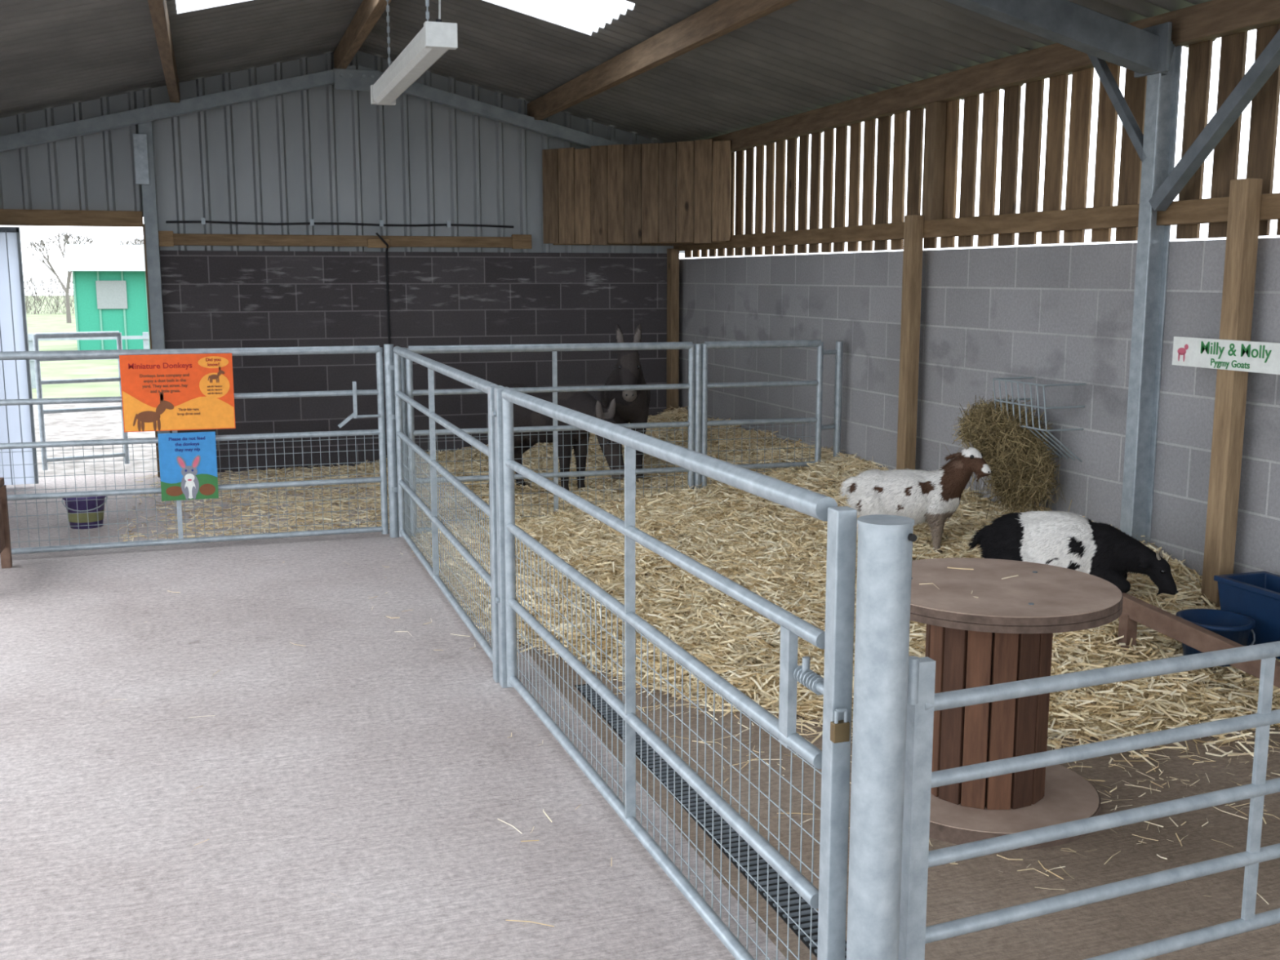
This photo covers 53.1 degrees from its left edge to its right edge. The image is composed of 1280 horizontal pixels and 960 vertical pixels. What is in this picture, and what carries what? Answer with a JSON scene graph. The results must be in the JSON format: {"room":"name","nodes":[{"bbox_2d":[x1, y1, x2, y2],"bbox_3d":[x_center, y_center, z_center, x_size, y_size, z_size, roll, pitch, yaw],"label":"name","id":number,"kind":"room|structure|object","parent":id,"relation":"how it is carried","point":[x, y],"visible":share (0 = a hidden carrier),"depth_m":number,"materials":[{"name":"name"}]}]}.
{"room":"farm building","nodes":[
{"label":"farm building","id":0,"kind":"room"},
{"bbox_2d":[25,295,157,476],"bbox_3d":[-9.469,-2.843,28.373,120.000,0.001,180.000,-3,10,-18],"label":"ground","id":1,"kind":"structure","parent":0,"point":[98,424],"depth_m":15.64,"materials":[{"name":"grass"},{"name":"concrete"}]},
{"bbox_2d":[22,269,75,314],"bbox_3d":[-24.498,-8.350,57.112,22.469,2.286,1.561,-3,10,-18],"label":"hedge","id":2,"kind":"object","parent":1,"relation":"on","point":[42,283],"visible":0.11,"depth_m":56.47,"materials":[{"name":"green plant"}]},
{"bbox_2d":[22,231,95,323],"bbox_3d":[-20.474,-7.155,45.276,2.739,3.272,1.346,2,9,15],"label":"bare tree","id":3,"kind":"object","parent":1,"relation":"on","point":[66,236],"visible":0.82,"depth_m":45.27,"materials":[{"name":"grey plant"}]},
{"bbox_2d":[32,331,129,470],"bbox_3d":[-4.637,-0.666,10.642,0.684,1.123,0.048,-6,11,-33],"label":"gate","id":4,"kind":"object","parent":1,"relation":"on","point":[39,382],"visible":0.74,"depth_m":10.57,"materials":[{"name":"metal"}]},
{"bbox_2d":[27,332,149,388],"bbox_3d":[-6.636,-1.902,19.899,18.000,0.810,0.110,-3,10,-18],"label":"fence","id":5,"kind":"object","parent":1,"relation":"on","point":[145,336],"visible":0.1,"depth_m":19.19,"materials":[{"name":"grey metal"}]},
{"bbox_2d":[60,244,150,350],"bbox_3d":[-9.287,-4.214,29.603,7.150,2.400,3.400,-3,10,-18],"label":"shed","id":6,"kind":"object","parent":1,"relation":"on","point":[109,280],"visible":0.29,"depth_m":27.60,"materials":[{"name":"teal paint"}]},
{"bbox_2d":[115,236,143,244],"bbox_3d":[-20.947,-8.506,53.578,1.967,3.325,1.613,3,9,16],"label":"bare tree","id":7,"kind":"object","parent":1,"relation":"on","point":[140,240],"visible":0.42,"depth_m":53.37,"materials":[{"name":"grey plant"}]},
{"bbox_2d":[0,50,684,472],"bbox_3d":[-2.365,-1.832,10.757,5.860,3.430,0.200,-3,10,-18],"label":"wall","id":8,"kind":"structure","parent":0,"point":[325,153],"depth_m":10.66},
{"bbox_2d":[0,208,531,477],"bbox_3d":[-2.987,-1.125,10.548,4.280,2.100,0.250,-3,10,-18],"label":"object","id":9,"kind":"object","parent":8,"relation":"attached to","point":[19,217],"visible":0.92,"depth_m":10.26,"materials":[{"name":"brown wood"}]},
{"bbox_2d":[165,217,513,343],"bbox_3d":[-2.409,-1.568,10.613,2.800,1.155,0.097,-3,10,-18],"label":"cable","id":10,"kind":"object","parent":9,"relation":"attached to","point":[202,221],"visible":0.97,"depth_m":10.60,"materials":[{"name":"black plastic"}]},
{"bbox_2d":[0,0,1216,151],"bbox_3d":[-0.209,-2.140,4.144,6.360,0.822,14.138,-3,10,-18],"label":"ceiling","id":11,"kind":"structure","parent":0,"point":[801,56],"depth_m":8.29,"materials":[{"name":"grey metal"}]},
{"bbox_2d":[370,0,457,105],"bbox_3d":[-1.019,-2.194,5.561,0.120,0.882,1.740,-3,10,-18],"label":"light","id":12,"kind":"object","parent":11,"relation":"attached to","point":[434,39],"visible":1,"depth_m":5.24,"materials":[{"name":"metal"}]},
{"bbox_2d":[0,466,1279,959],"bbox_3d":[-0.266,0.954,4.652,6.160,0.150,13.800,-3,10,-18],"label":"floor","id":13,"kind":"structure","parent":0,"point":[374,766],"depth_m":4.03,"materials":[{"name":"concrete"}]},
{"bbox_2d":[0,477,12,568],"bbox_3d":[-3.593,0.306,6.656,0.460,0.500,0.850,-3,10,-18],"label":"wooden bench","id":14,"kind":"object","parent":13,"relation":"on","point":[5,539],"visible":1,"depth_m":7.06,"materials":[{"name":"brown wood"}]},
{"bbox_2d":[61,496,107,528],"bbox_3d":[-3.580,0.196,8.268,0.275,0.210,0.269,-3,10,-18],"label":"bucket","id":15,"kind":"object","parent":13,"relation":"on","point":[82,504],"visible":0.76,"depth_m":8.18,"materials":[{"name":"plastic"}]},
{"bbox_2d":[383,343,410,537],"bbox_3d":[-1.487,-0.234,7.853,0.136,1.190,0.068,0,9,2],"label":"gate post","id":16,"kind":"object","parent":13,"relation":"on","point":[388,348],"visible":0.59,"depth_m":7.83,"materials":[{"name":"grey metal"}]},
{"bbox_2d":[0,345,388,554],"bbox_3d":[-2.782,-0.177,7.447,2.582,1.163,0.082,-3,10,-18],"label":"gate","id":17,"kind":"object","parent":16,"relation":"attached to","point":[67,354],"visible":0.98,"depth_m":7.56,"materials":[{"name":"metal"}]},
{"bbox_2d":[119,353,235,432],"bbox_3d":[-2.666,-0.506,7.395,0.610,0.440,0.010,-3,10,-18],"label":"information sign","id":18,"kind":"object","parent":17,"relation":"attached to","point":[160,392],"visible":1,"depth_m":7.39,"materials":[{"name":"orange plastic"}]},
{"bbox_2d":[157,431,218,501],"bbox_3d":[-2.636,-0.080,7.473,0.315,0.395,0.010,-3,10,-18],"label":"warning sign","id":19,"kind":"object","parent":17,"relation":"attached to","point":[188,462],"visible":1,"depth_m":7.47,"materials":[{"name":"blue plastic"}]},
{"bbox_2d":[487,385,503,682],"bbox_3d":[-0.557,0.220,5.034,0.055,1.180,0.055,-3,10,-18],"label":"gate post","id":20,"kind":"object","parent":13,"relation":"on","point":[491,397],"visible":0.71,"depth_m":5.01,"materials":[{"name":"grey metal"}]},
{"bbox_2d":[392,346,497,662],"bbox_3d":[-1.015,-0.015,6.432,0.048,1.163,2.901,-3,10,-18],"label":"gate","id":21,"kind":"object","parent":20,"relation":"attached to","point":[477,383],"visible":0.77,"depth_m":6.47,"materials":[{"name":"metal"}]},
{"bbox_2d":[492,386,510,688],"bbox_3d":[-0.529,0.231,4.965,0.068,1.180,0.055,-3,10,-18],"label":"gate post","id":22,"kind":"object","parent":13,"relation":"on","point":[497,414],"visible":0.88,"depth_m":4.94,"materials":[{"name":"grey metal"}]},
{"bbox_2d":[0,0,1279,545],"bbox_3d":[-0.376,-0.810,4.864,5.660,3.267,12.365,-3,10,-18],"label":"frame","id":23,"kind":"object","parent":13,"relation":"on","point":[1151,52],"visible":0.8,"depth_m":5.71,"materials":[{"name":"grey metal"}]},
{"bbox_2d":[147,0,1279,152],"bbox_3d":[-0.178,-2.041,4.097,5.680,0.821,13.600,-3,10,-18],"label":"roof beams","id":24,"kind":"structure","parent":23,"relation":"attached to","point":[1213,19],"depth_m":7.28,"materials":[{"name":"brown wood"}]},
{"bbox_2d":[108,552,1279,935],"bbox_3d":[-0.113,0.792,5.158,4.996,0.057,5.216,-3,10,-18],"label":"straw","id":25,"kind":"object","parent":13,"relation":"on","point":[748,762],"visible":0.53,"depth_m":4.10,"materials":[{"name":"beige plant"}]},
{"bbox_2d":[693,343,702,488],"bbox_3d":[0.373,-0.295,8.296,0.048,1.170,0.047,-3,10,-18],"label":"gate post","id":26,"kind":"object","parent":13,"relation":"on","point":[698,347],"visible":0.6,"depth_m":8.24,"materials":[{"name":"grey metal"}]},
{"bbox_2d":[404,342,694,536],"bbox_3d":[-0.531,-0.271,8.038,1.834,1.163,0.048,-3,9,-16],"label":"gate","id":27,"kind":"object","parent":26,"relation":"attached to","point":[553,348],"visible":0.62,"depth_m":8.02,"materials":[{"name":"metal"}]},
{"bbox_2d":[701,339,836,488],"bbox_3d":[0.856,-0.333,8.431,0.956,1.163,0.080,-3,10,-18],"label":"gate","id":28,"kind":"object","parent":26,"relation":"attached to","point":[817,420],"visible":0.64,"depth_m":8.38,"materials":[{"name":"metal"}]},
{"bbox_2d":[116,406,1279,766],"bbox_3d":[-0.605,0.247,7.305,4.674,0.493,7.998,-3,10,-18],"label":"bedding","id":29,"kind":"object","parent":13,"relation":"on","point":[776,552],"visible":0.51,"depth_m":6.34,"materials":[{"name":"beige plant"}]},
{"bbox_2d":[505,383,624,490],"bbox_3d":[-0.605,-0.253,8.747,1.252,0.789,0.402,9,12,43],"label":"donkey","id":30,"kind":"object","parent":29,"relation":"on","point":[584,402],"visible":0.46,"depth_m":8.59,"materials":[{"name":"fur"}]},
{"bbox_2d":[600,323,651,478],"bbox_3d":[-0.117,-0.578,9.105,0.385,1.096,1.178,0,9,1],"label":"donkey","id":31,"kind":"object","parent":29,"relation":"on","point":[631,406],"visible":0.72,"depth_m":8.79,"materials":[{"name":"fur"}]},
{"bbox_2d":[839,441,991,552],"bbox_3d":[1.342,0.088,6.307,0.739,0.568,0.305,2,9,11],"label":"goat","id":32,"kind":"object","parent":29,"relation":"on","point":[931,497],"visible":0.8,"depth_m":6.21},
{"bbox_2d":[966,509,1178,595],"bbox_3d":[1.792,0.293,5.341,0.844,0.344,0.382,3,9,17],"label":"goat","id":33,"kind":"object","parent":29,"relation":"on","point":[1066,540],"visible":0.64,"depth_m":5.22},
{"bbox_2d":[1175,608,1255,666],"bbox_3d":[2.181,0.602,4.862,0.286,0.160,0.280,-3,10,-18],"label":"bucket","id":34,"kind":"object","parent":29,"relation":"on","point":[1233,626],"visible":0.41,"depth_m":4.89,"materials":[{"name":"plastic"}]},
{"bbox_2d":[1213,570,1279,658],"bbox_3d":[2.476,0.535,4.868,0.252,0.250,0.546,-3,10,-18],"label":"trough","id":35,"kind":"object","parent":29,"relation":"on","point":[1255,595],"visible":0.81,"depth_m":4.92,"materials":[{"name":"plastic"}]},
{"bbox_2d":[574,684,846,959],"bbox_3d":[0.182,1.004,3.903,0.100,0.028,2.500,-3,10,-18],"label":"floor drain grate","id":36,"kind":"object","parent":13,"relation":"on","point":[805,922],"visible":0.47,"depth_m":3.66,"materials":[{"name":"black metal"}]},
{"bbox_2d":[817,506,857,959],"bbox_3d":[0.379,0.631,2.491,0.042,1.170,0.042,-3,10,-18],"label":"gate post","id":37,"kind":"object","parent":13,"relation":"on","point":[842,520],"visible":1,"depth_m":2.45,"materials":[{"name":"grey metal"}]},
{"bbox_2d":[501,387,837,959],"bbox_3d":[-0.069,0.418,3.720,0.051,1.163,2.592,-3,10,-19],"label":"gate","id":38,"kind":"object","parent":37,"relation":"attached to","point":[812,504],"visible":0.93,"depth_m":3.30,"materials":[{"name":"metal"}]},
{"bbox_2d":[830,707,849,742],"bbox_3d":[0.380,0.464,2.430,0.033,0.066,0.018,-3,10,-18],"label":"padlock","id":39,"kind":"object","parent":37,"relation":"attached to","point":[839,730],"visible":1,"depth_m":2.42,"materials":[{"name":"gold metal"}]},
{"bbox_2d":[832,341,843,457],"bbox_3d":[1.327,-0.345,8.609,0.048,1.170,0.047,-3,10,-18],"label":"gate post","id":40,"kind":"object","parent":13,"relation":"on","point":[839,344],"visible":0.6,"depth_m":8.56,"materials":[{"name":"grey metal"}]},
{"bbox_2d":[846,514,916,959],"bbox_3d":[0.444,0.647,2.403,0.180,1.165,0.180,-3,10,-18],"label":"gate post","id":41,"kind":"object","parent":13,"relation":"on","point":[885,542],"visible":1,"depth_m":2.34,"materials":[{"name":"silver metal"}]},
{"bbox_2d":[666,102,1279,609],"bbox_3d":[2.446,-0.529,5.222,0.150,2.600,13.600,-3,10,-18],"label":"timber wall posts","id":42,"kind":"object","parent":13,"relation":"on","point":[1246,205],"visible":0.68,"depth_m":6.14,"materials":[{"name":"brown wood"}]},
{"bbox_2d":[542,138,731,245],"bbox_3d":[-0.057,-2.360,10.575,1.207,0.813,1.325,-3,10,-18],"label":"wooden panel","id":43,"kind":"object","parent":42,"relation":"attached to","point":[639,194],"visible":1,"depth_m":10.54,"materials":[{"name":"brown wood"}]},
{"bbox_2d":[684,23,1279,257],"bbox_3d":[2.542,-1.427,5.074,0.015,0.901,13.534,-3,10,-18],"label":"cladding","id":44,"kind":"object","parent":42,"relation":"attached to","point":[1264,109],"depth_m":6.77,"materials":[{"name":"wood"}]},
{"bbox_2d":[1172,336,1279,374],"bbox_3d":[2.378,-0.504,5.160,0.015,0.120,0.640,-3,10,-18],"label":"sign","id":45,"kind":"object","parent":42,"relation":"attached to","point":[1257,357],"visible":1,"depth_m":5.16,"materials":[{"name":"white plastic"}]},
{"bbox_2d":[910,557,1123,849],"bbox_3d":[1.055,0.645,3.900,0.744,0.697,0.744,-3,10,-18],"label":"spool","id":46,"kind":"object","parent":13,"relation":"on","point":[988,621],"visible":0.8,"depth_m":3.74,"materials":[{"name":"brown wood"}]},
{"bbox_2d":[898,640,1279,959],"bbox_3d":[1.741,0.688,3.051,2.848,0.880,0.050,-4,10,-23],"label":"gate","id":47,"kind":"object","parent":13,"relation":"on","point":[922,700],"visible":0.84,"depth_m":2.68,"materials":[{"name":"metal"}]},
{"bbox_2d":[1117,592,1279,688],"bbox_3d":[2.102,0.689,4.660,0.057,0.372,0.926,-5,10,-28],"label":"wooden plank","id":48,"kind":"object","parent":13,"relation":"on","point":[1135,610],"visible":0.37,"depth_m":4.79,"materials":[{"name":"brown wood"}]},
{"bbox_2d":[678,237,1279,575],"bbox_3d":[2.562,-0.132,5.431,0.200,1.750,13.800,-3,10,-18],"label":"wall","id":49,"kind":"structure","parent":0,"point":[1048,314],"depth_m":6.72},
{"bbox_2d":[992,377,1085,462],"bbox_3d":[1.985,-0.305,6.415,0.247,0.387,0.430,-3,10,-18],"label":"rack","id":50,"kind":"object","parent":49,"relation":"attached to","point":[1005,380],"visible":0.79,"depth_m":6.31,"materials":[{"name":"grey metal"}]},
{"bbox_2d":[944,394,1071,519],"bbox_3d":[1.863,-0.114,6.594,0.396,0.669,0.777,-3,10,-18],"label":"bundle","id":51,"kind":"object","parent":50,"relation":"in","point":[1020,465],"visible":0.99,"depth_m":6.43,"materials":[{"name":"beige plant"}]},
{"bbox_3d":[-4.585,-1.036,8.402,0.100,2.600,3.050,-3,10,-18],"label":"wall","id":52,"kind":"structure","parent":0,"visible":0},
{"bbox_2d":[0,226,39,484],"bbox_3d":[-4.782,-0.924,9.670,0.305,1.940,0.042,-3,10,-18],"label":"door","id":53,"kind":"structure","parent":52,"relation":"in","point":[16,421],"depth_m":9.69,"materials":[{"name":"white metal"}]}
]}

